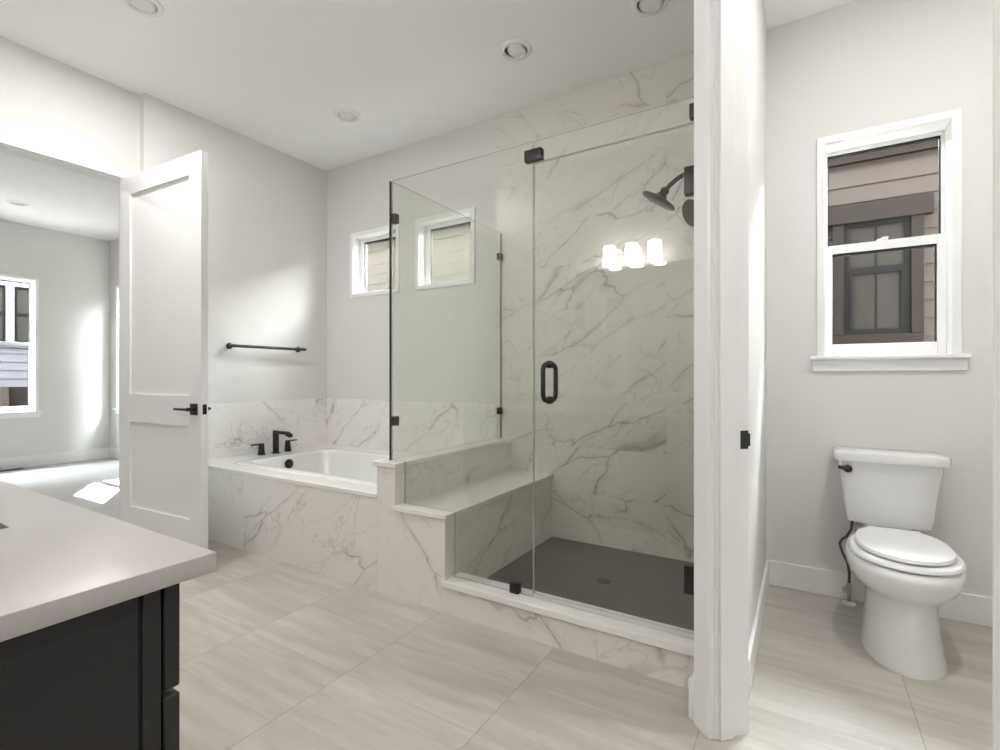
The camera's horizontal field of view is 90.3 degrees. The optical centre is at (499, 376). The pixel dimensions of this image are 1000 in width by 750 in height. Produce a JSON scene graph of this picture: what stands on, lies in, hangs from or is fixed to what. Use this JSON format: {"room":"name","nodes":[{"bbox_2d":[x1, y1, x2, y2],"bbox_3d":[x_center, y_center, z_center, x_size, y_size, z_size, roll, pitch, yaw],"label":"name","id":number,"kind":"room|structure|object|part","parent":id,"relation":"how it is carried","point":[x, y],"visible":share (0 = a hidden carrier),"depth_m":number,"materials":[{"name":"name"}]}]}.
{"room":"bathroom","nodes":[
{"label":"bathroom","id":0,"kind":"room"},
{"bbox_2d":[0,220,109,457],"bbox_3d":[-6.829,-0.389,4.971,0.160,3.048,4.860,0,0,32],"label":"wall","id":1,"kind":"structure","parent":0,"point":[72,271],"depth_m":6.56,"materials":[{"name":"paint"}]},
{"bbox_2d":[0,274,41,418],"bbox_3d":[-6.268,-0.374,5.823,0.183,1.766,1.336,0,0,32],"label":"window","id":2,"kind":"structure","parent":1,"relation":"in","point":[32,410],"depth_m":6.32,"materials":[{"name":"white plastic"}]},
{"bbox_3d":[-6.334,-0.818,5.863,0.028,0.806,1.212,0,0,32],"label":"sash","id":3,"kind":"part","parent":2,"relation":"part of","materials":[{"name":"white plastic"}]},
{"bbox_3d":[-6.304,-0.004,5.845,0.028,0.870,1.212,0,0,32],"label":"sash","id":4,"kind":"part","parent":2,"relation":"part of","materials":[{"name":"white plastic"}]},
{"bbox_3d":[-6.209,0.441,5.787,0.045,0.020,1.336,0,0,32],"label":"sill","id":5,"kind":"part","parent":2,"relation":"part of","materials":[{"name":"white plastic"}]},
{"bbox_2d":[140,93,326,403],"bbox_3d":[-2.080,-0.389,4.031,0.180,3.048,1.500,0,0,32],"label":"wall","id":6,"kind":"structure","parent":0,"point":[267,206],"depth_m":4.04,"materials":[{"name":"paint"}]},
{"bbox_2d":[0,130,138,519],"bbox_3d":[-2.781,-0.123,2.945,0.156,2.516,1.099,0,0,32],"label":"door frame","id":7,"kind":"structure","parent":6,"relation":"attached to","point":[10,143],"depth_m":3.06,"materials":[{"name":"white wood"}]},
{"bbox_3d":[-2.725,-0.123,2.904,0.018,2.516,1.089,0,0,32],"label":"casing","id":8,"kind":"part","parent":7,"relation":"part of","materials":[{"name":"white paint"}]},
{"bbox_2d":[0,36,139,171],"bbox_3d":[-3.376,-0.384,1.975,0.120,3.058,3.360,0,0,32],"label":"wall","id":9,"kind":"structure","parent":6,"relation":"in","point":[44,99],"depth_m":3.04,"materials":[{"name":"paint"}]},
{"bbox_2d":[120,150,210,548],"bbox_3d":[-2.096,-0.089,3.078,0.915,2.424,0.142,0,0,28],"label":"door","id":10,"kind":"structure","parent":6,"relation":"in","point":[164,408],"depth_m":3.04,"materials":[{"name":"white wood"}]},
{"bbox_3d":[-1.823,0.187,2.879,0.158,0.066,0.051,0,0,28],"label":"handle","id":11,"kind":"part","parent":10,"relation":"part of","materials":[{"name":"black metal"}]},
{"bbox_3d":[-1.698,0.187,2.864,0.012,0.058,0.024,0,0,28],"label":"latch plate","id":12,"kind":"part","parent":10,"relation":"part of","materials":[{"name":"black metal"}]},
{"bbox_2d":[226,343,305,351],"bbox_3d":[-1.901,-0.240,4.082,0.072,0.047,0.675,0,0,32],"label":"towel bar","id":13,"kind":"object","parent":6,"relation":"attached to","point":[228,345],"visible":1,"depth_m":4.01,"materials":[{"name":"black metal"}]},
{"bbox_2d":[0,0,856,240],"bbox_3d":[-2.523,-1.988,2.332,10.260,0.150,5.180,0,0,32],"label":"ceiling","id":14,"kind":"structure","parent":0,"point":[274,74],"depth_m":3.00,"materials":[{"name":"paint"}]},
{"bbox_2d":[6,200,29,206],"bbox_3d":[-5.299,-1.908,5.464,0.192,0.018,0.192,0,0,32],"label":"recessed light","id":15,"kind":"object","parent":14,"relation":"in","point":[13,202],"visible":1,"depth_m":5.45,"materials":[{"name":"white plastic"}]},
{"bbox_2d":[121,0,164,16],"bbox_3d":[-1.831,-1.908,2.543,0.192,0.018,0.192,0,0,32],"label":"recessed light","id":16,"kind":"object","parent":14,"relation":"in","point":[147,8],"visible":1,"depth_m":2.56,"materials":[{"name":"white plastic"}]},
{"bbox_2d":[333,108,360,121],"bbox_3d":[-1.118,-1.908,3.629,0.192,0.026,0.192,0,0,32],"label":"recessed light","id":17,"kind":"object","parent":14,"relation":"in","point":[343,114],"visible":1,"depth_m":3.61,"materials":[{"name":"white plastic"}]},
{"bbox_2d":[500,39,531,60],"bbox_3d":[0.094,-1.910,2.907,0.192,0.044,0.192,0,0,32],"label":"recessed light","id":18,"kind":"object","parent":14,"relation":"in","point":[515,48],"visible":1,"depth_m":2.89,"materials":[{"name":"white plastic"}]},
{"bbox_2d":[631,0,669,16],"bbox_3d":[0.767,-1.909,2.542,0.192,0.042,0.192,0,0,32],"label":"recessed light","id":19,"kind":"object","parent":14,"relation":"in","point":[648,8],"visible":1,"depth_m":2.56,"materials":[{"name":"white plastic"}]},
{"bbox_2d":[372,438,511,596],"bbox_3d":[-0.294,0.790,3.098,0.167,0.690,1.200,0,0,32],"label":"wall","id":20,"kind":"structure","parent":0,"point":[402,479],"depth_m":2.74,"materials":[{"name":"stone"}]},
{"bbox_3d":[-0.544,0.566,2.565,0.019,0.193,0.014,0,0,32],"label":"edge trim","id":21,"kind":"part","parent":20,"relation":"part of","materials":[{"name":"white stone"}]},
{"bbox_2d":[391,213,502,437],"bbox_3d":[-0.284,-0.301,3.138,0.040,1.488,1.122,0,0,32],"label":"screen","id":22,"kind":"object","parent":20,"relation":"on","point":[394,217],"visible":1,"depth_m":3.59,"materials":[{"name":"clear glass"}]},
{"bbox_2d":[0,458,992,749],"bbox_3d":[-2.565,1.195,2.264,10.260,0.120,5.020,0,0,32],"label":"floor","id":23,"kind":"structure","parent":0,"point":[275,655],"depth_m":1.85,"materials":[{"name":"tile"}]},
{"bbox_2d":[0,468,23,471],"bbox_3d":[-5.978,1.130,6.044,0.110,0.010,0.260,0,0,32],"label":"floor vent","id":24,"kind":"object","parent":23,"relation":"in","point":[13,468],"visible":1,"depth_m":6.06,"materials":[{"name":"black metal"}]},
{"bbox_2d":[0,583,179,749],"bbox_3d":[-1.351,0.707,0.949,1.824,0.857,0.547,0,0,32],"label":"vanity cabinet","id":25,"kind":"object","parent":23,"relation":"on","point":[105,678],"visible":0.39,"depth_m":0.61,"materials":[{"name":"grey paint"}]},
{"bbox_2d":[0,480,215,641],"bbox_3d":[-1.347,0.264,0.957,1.863,0.028,0.565,0,0,32],"label":"countertop","id":26,"kind":"structure","parent":25,"relation":"on","point":[60,561],"depth_m":0.69,"materials":[{"name":"stone"}]},
{"bbox_3d":[-0.476,0.707,0.668,0.034,0.857,0.022,0,0,32],"label":"frame","id":27,"kind":"part","parent":25,"relation":"part of","materials":[{"name":"grey paint"}]},
{"bbox_3d":[-0.630,0.356,0.794,0.420,0.146,0.021,0,0,32],"label":"drawer","id":28,"kind":"part","parent":25,"relation":"part of","materials":[{"name":"grey paint"}]},
{"bbox_3d":[-0.630,0.585,0.794,0.420,0.293,0.021,0,0,32],"label":"drawer","id":29,"kind":"part","parent":25,"relation":"part of","materials":[{"name":"grey paint"}]},
{"bbox_2d":[208,444,410,591],"bbox_3d":[-1.136,0.876,3.618,1.863,0.517,1.194,0,0,32],"label":"tub surround","id":30,"kind":"object","parent":23,"relation":"on","point":[326,527],"visible":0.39,"depth_m":3.00,"materials":[{"name":"stone"}]},
{"bbox_2d":[251,430,296,455],"bbox_3d":[-1.750,0.525,3.990,0.231,0.185,0.399,0,0,32],"label":"tub faucet","id":31,"kind":"object","parent":30,"relation":"on","point":[261,450],"visible":1,"depth_m":4.01,"materials":[{"name":"black metal"}]},
{"bbox_3d":[-1.905,0.572,3.913,0.046,0.092,0.105,0,0,32],"label":"lever handle","id":32,"kind":"part","parent":31,"relation":"part of","materials":[{"name":"black metal"}]},
{"bbox_3d":[-1.746,0.525,3.986,0.221,0.185,0.050,0,0,32],"label":"spout","id":33,"kind":"part","parent":31,"relation":"part of","materials":[{"name":"black metal"}]},
{"bbox_3d":[-1.752,0.572,4.163,0.046,0.092,0.105,0,0,32],"label":"lever handle","id":34,"kind":"part","parent":31,"relation":"part of","materials":[{"name":"black metal"}]},
{"bbox_2d":[235,448,397,486],"bbox_3d":[-1.048,0.819,3.515,1.536,0.422,0.866,0,0,32],"label":"bathtub","id":35,"kind":"object","parent":30,"relation":"in","point":[350,466],"visible":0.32,"depth_m":3.95,"materials":[{"name":"white ceramic"}]},
{"bbox_2d":[391,469,552,612],"bbox_3d":[-0.097,0.898,2.978,0.351,0.473,1.200,0,0,32],"label":"shower bench","id":36,"kind":"object","parent":23,"relation":"on","point":[479,527],"visible":0.98,"depth_m":2.61,"materials":[{"name":"stone"}]},
{"bbox_3d":[-0.271,0.836,2.398,0.019,0.299,0.014,0,0,32],"label":"edge trim","id":37,"kind":"part","parent":36,"relation":"part of","materials":[{"name":"white stone"}]},
{"bbox_3d":[-0.097,0.674,2.978,0.351,0.024,1.200,0,0,32],"label":"seat","id":38,"kind":"part","parent":36,"relation":"part of","materials":[{"name":"white stone"}]},
{"bbox_2d":[441,572,693,688],"bbox_3d":[0.254,1.056,2.138,1.184,0.157,0.139,0,0,32],"label":"curb","id":39,"kind":"object","parent":23,"relation":"on","point":[660,655],"visible":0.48,"depth_m":2.05,"materials":[{"name":"stone"}]},
{"bbox_2d":[389,147,543,594],"bbox_3d":[-0.200,-0.034,2.421,0.908,2.023,0.034,0,0,32],"label":"screen","id":40,"kind":"object","parent":39,"relation":"on","point":[535,155],"visible":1,"depth_m":2.65,"materials":[{"name":"clear glass"}]},
{"bbox_2d":[689,103,693,120],"bbox_3d":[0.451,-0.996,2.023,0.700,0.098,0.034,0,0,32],"label":"hinge","id":41,"kind":"object","parent":40,"relation":"attached to","point":[691,105],"visible":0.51,"depth_m":1.84,"materials":[{"name":"black metal"}]},
{"bbox_2d":[838,521,855,605],"bbox_3d":[1.742,0.909,2.481,0.077,0.453,0.071,0,0,-35],"label":"supply hose","id":42,"kind":"object","parent":23,"relation":"on","point":[848,589],"visible":0.98,"depth_m":2.48,"materials":[{"name":"black plastic"}]},
{"bbox_2d":[832,446,966,680],"bbox_3d":[1.708,0.745,2.141,0.432,0.781,0.744,0,0,32],"label":"toilet","id":43,"kind":"object","parent":23,"relation":"on","point":[906,573],"visible":1,"depth_m":2.02,"materials":[{"name":"white ceramic"}]},
{"bbox_3d":[1.651,0.439,2.378,0.059,0.036,0.030,0,0,32],"label":"flush lever","id":44,"kind":"part","parent":43,"relation":"part of","materials":[{"name":"black metal"}]},
{"bbox_3d":[1.843,0.549,2.362,0.392,0.299,0.206,0,0,32],"label":"tank","id":45,"kind":"part","parent":43,"relation":"part of","materials":[{"name":"white ceramic"}]},
{"bbox_3d":[1.841,0.377,2.358,0.432,0.046,0.235,0,0,32],"label":"tank lid","id":46,"kind":"part","parent":43,"relation":"part of","materials":[{"name":"white ceramic"}]},
{"bbox_3d":[1.661,0.694,2.049,0.320,0.028,0.462,0,0,32],"label":"lid","id":47,"kind":"part","parent":43,"relation":"part of","materials":[{"name":"white plastic"}]},
{"bbox_3d":[1.682,0.934,2.084,0.384,0.402,0.619,0,0,32],"label":"bowl","id":48,"kind":"part","parent":43,"relation":"part of","materials":[{"name":"white ceramic"}]},
{"bbox_3d":[1.655,0.720,2.040,0.364,0.028,0.485,0,0,32],"label":"seat","id":49,"kind":"part","parent":43,"relation":"part of","materials":[{"name":"white plastic"}]},
{"bbox_2d":[110,0,992,597],"bbox_3d":[-1.429,-0.389,4.606,9.750,3.048,0.160,0,0,32],"label":"wall","id":50,"kind":"structure","parent":0,"point":[859,64],"depth_m":2.64,"materials":[{"name":"paint"}]},
{"bbox_2d":[0,447,118,469],"bbox_3d":[-4.898,1.062,3.787,4.370,0.145,4.860,0,0,32],"label":"baseboard","id":51,"kind":"structure","parent":50,"relation":"attached to","point":[100,453],"depth_m":6.50,"materials":[{"name":"white wood"}]},
{"bbox_2d":[112,286,118,413],"bbox_3d":[-4.879,-0.374,6.680,1.016,1.766,0.183,0,0,32],"label":"window","id":52,"kind":"structure","parent":50,"relation":"in","point":[116,409],"depth_m":6.87,"materials":[{"name":"white plastic"}]},
{"bbox_3d":[-4.906,-0.411,6.635,0.964,1.692,0.012,0,0,32],"label":"casing","id":53,"kind":"part","parent":52,"relation":"part of","materials":[{"name":"white plastic"}]},
{"bbox_2d":[208,398,495,459],"bbox_3d":[-1.131,0.409,3.625,1.864,0.422,1.200,0,0,32],"label":"backsplash","id":54,"kind":"structure","parent":50,"relation":"attached to","point":[233,427],"depth_m":4.07,"materials":[{"name":"stone"}]},
{"bbox_2d":[350,224,399,297],"bbox_3d":[-1.057,-0.993,4.352,0.586,0.576,0.142,0,0,32],"label":"window","id":55,"kind":"structure","parent":50,"relation":"in","point":[358,241],"depth_m":4.43,"materials":[{"name":"white plastic"}]},
{"bbox_3d":[-1.041,-0.993,4.378,0.514,0.504,0.028,0,0,32],"label":"sash","id":56,"kind":"part","parent":55,"relation":"part of","materials":[{"name":"white plastic"}]},
{"bbox_2d":[415,207,474,289],"bbox_3d":[-0.405,-0.993,3.953,0.586,0.576,0.142,0,0,32],"label":"window","id":57,"kind":"structure","parent":50,"relation":"in","point":[424,227],"depth_m":4.01,"materials":[{"name":"white plastic"}]},
{"bbox_3d":[-0.390,-0.993,3.979,0.514,0.504,0.028,0,0,32],"label":"sash","id":58,"kind":"part","parent":57,"relation":"part of","materials":[{"name":"white plastic"}]},
{"bbox_2d":[496,52,693,562],"bbox_3d":[0.664,-0.389,3.222,1.617,3.048,0.011,0,0,32],"label":"shower tile","id":59,"kind":"structure","parent":50,"relation":"attached to","point":[597,276],"depth_m":3.22,"materials":[{"name":"stone"}]},
{"bbox_2d":[766,559,992,626],"bbox_3d":[2.008,1.069,2.396,1.280,0.132,0.015,0,0,32],"label":"baseboard","id":60,"kind":"structure","parent":50,"relation":"attached to","point":[969,608],"depth_m":2.55,"materials":[{"name":"white wood"}]},
{"bbox_2d":[811,108,971,370],"bbox_3d":[1.936,-0.640,2.510,0.622,1.218,0.193,0,0,32],"label":"window","id":61,"kind":"structure","parent":50,"relation":"in","point":[945,353],"depth_m":2.45,"materials":[{"name":"white plastic"}]},
{"bbox_3d":[1.979,-0.944,2.580,0.498,0.539,0.028,0,0,32],"label":"sash","id":62,"kind":"part","parent":61,"relation":"part of","materials":[{"name":"white plastic"}]},
{"bbox_3d":[1.960,-0.404,2.550,0.498,0.589,0.028,0,0,32],"label":"sash","id":63,"kind":"part","parent":61,"relation":"part of","materials":[{"name":"white plastic"}]},
{"bbox_3d":[1.897,-0.099,2.447,0.622,0.020,0.045,0,0,32],"label":"sill","id":64,"kind":"part","parent":61,"relation":"part of","materials":[{"name":"white plastic"}]},
{"bbox_2d":[486,537,693,630],"bbox_3d":[0.568,1.114,2.645,1.154,0.042,1.074,0,0,32],"label":"floor","id":65,"kind":"structure","parent":0,"point":[651,587],"depth_m":2.71,"materials":[{"name":"grey tile"}]},
{"bbox_2d":[597,578,610,583],"bbox_3d":[0.557,1.091,2.664,0.074,0.005,0.074,0,0,32],"label":"shower drain","id":66,"kind":"object","parent":65,"relation":"on","point":[600,580],"visible":1,"depth_m":2.66,"materials":[{"name":"metal"}]},
{"bbox_2d":[749,0,765,638],"bbox_3d":[1.047,-0.389,2.166,0.140,3.048,1.412,0,0,32],"label":"wall","id":67,"kind":"structure","parent":0,"point":[757,25],"depth_m":2.23,"materials":[{"name":"paint"}]},
{"bbox_2d":[689,672,693,720],"bbox_3d":[0.651,1.069,1.668,0.027,0.132,0.066,0,0,32],"label":"baseboard","id":68,"kind":"structure","parent":67,"relation":"attached to","point":[691,679],"depth_m":1.64,"materials":[{"name":"white wood"}]},
{"bbox_2d":[749,560,768,696],"bbox_3d":[1.171,1.069,2.240,0.015,0.132,1.126,0,0,32],"label":"baseboard","id":69,"kind":"structure","parent":67,"relation":"attached to","point":[755,634],"depth_m":2.09,"materials":[{"name":"white wood"}]},
{"bbox_3d":[1.035,-0.389,2.291,0.012,3.048,1.189,0,0,32],"label":"tile","id":70,"kind":"structure","parent":0,"visible":0},
{"bbox_2d":[533,165,693,638],"bbox_3d":[0.449,0.015,2.024,0.706,1.921,0.147,0,0,32],"label":"glass shower door","id":71,"kind":"structure","parent":70,"relation":"attached to","point":[689,170],"depth_m":1.97,"materials":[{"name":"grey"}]},
{"bbox_3d":[0.216,0.023,2.167,0.034,0.190,0.147,0,0,32],"label":"pull handle","id":72,"kind":"part","parent":71,"relation":"part of","materials":[{"name":"black metal"}]},
{"bbox_2d":[642,172,683,210],"bbox_3d":[0.895,-0.931,2.442,0.383,0.201,0.182,0,0,32],"label":"sprayer","id":73,"kind":"object","parent":70,"relation":"attached to","point":[660,199],"visible":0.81,"depth_m":2.46,"materials":[{"name":"metal"}]},
{"bbox_3d":[0.918,-0.966,2.428,0.240,0.091,0.023,0,0,32],"label":"arm","id":74,"kind":"part","parent":73,"relation":"part of","materials":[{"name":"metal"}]},
{"bbox_2d":[682,199,693,226],"bbox_3d":[0.995,-0.739,2.434,0.210,0.272,0.112,0,0,32],"label":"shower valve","id":75,"kind":"object","parent":70,"relation":"attached to","point":[688,206],"visible":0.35,"depth_m":2.47,"materials":[{"name":"metal"}]},
{"label":"outside","id":76,"kind":"structure","parent":0,"visible":0},
{"bbox_3d":[-5.254,1.495,6.738,44.000,0.120,34.000,0,0,32],"label":"ground","id":77,"kind":"structure","parent":76,"visible":0},
{"bbox_2d":[0,281,28,406],"bbox_3d":[-10.339,-1.515,8.095,3.110,5.900,11.000,0,0,32],"label":"neighbor house","id":78,"kind":"structure","parent":77,"relation":"on","point":[14,297],"depth_m":8.53,"materials":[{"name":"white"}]},
{"bbox_3d":[-8.552,-1.070,8.225,0.014,0.890,0.460,0,0,32],"label":"pane","id":79,"kind":"part","parent":78,"relation":"part of","materials":[{"name":"grey glass"}]},
{"bbox_3d":[-8.546,-1.070,8.222,0.035,0.970,0.530,0,0,32],"label":"sash","id":80,"kind":"part","parent":78,"relation":"part of","materials":[{"name":"brown metal"}]},
{"bbox_3d":[-8.376,0.805,8.399,0.080,1.260,0.090,0,0,32],"label":"post","id":81,"kind":"part","parent":78,"relation":"part of","materials":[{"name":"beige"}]},
{"bbox_3d":[-8.213,-1.070,8.765,0.035,0.970,0.535,0,0,32],"label":"sash","id":82,"kind":"part","parent":78,"relation":"part of","materials":[{"name":"brown metal"}]},
{"bbox_3d":[-8.218,-1.070,8.769,0.014,0.890,0.465,0,0,32],"label":"pane","id":83,"kind":"part","parent":78,"relation":"part of","materials":[{"name":"grey glass"}]},
{"bbox_2d":[367,140,937,344],"bbox_3d":[1.845,-3.515,7.126,16.900,9.900,3.920,0,0,32],"label":"neighbor house","id":84,"kind":"structure","parent":77,"relation":"on","point":[883,297],"depth_m":4.15,"materials":[{"name":"beige"}]},
{"bbox_3d":[3.141,-0.835,4.159,0.410,0.900,0.006,0,0,32],"label":"pane","id":85,"kind":"part","parent":84,"relation":"part of","materials":[{"name":"grey glass"}]},
{"bbox_3d":[3.143,-0.830,4.152,0.450,0.950,0.035,0,0,32],"label":"sash","id":86,"kind":"part","parent":84,"relation":"part of","materials":[{"name":"brown metal"}]},
{"bbox_3d":[0.814,-1.739,1.213,0.621,0.348,0.622,0,0,32],"label":"wall","id":87,"kind":"structure","parent":0,"visible":0},
{"bbox_2d":[694,0,999,749],"bbox_3d":[0.810,-0.239,1.212,0.144,2.748,0.903,0,0,-14],"label":"door frame","id":88,"kind":"structure","parent":87,"relation":"attached to","point":[721,27],"depth_m":1.56,"materials":[{"name":"white wood"}]},
{"bbox_3d":[0.779,0.199,1.578,0.034,0.058,0.004,0,0,-10],"label":"strike plate","id":89,"kind":"part","parent":88,"relation":"part of","materials":[{"name":"black metal"}]}
]}

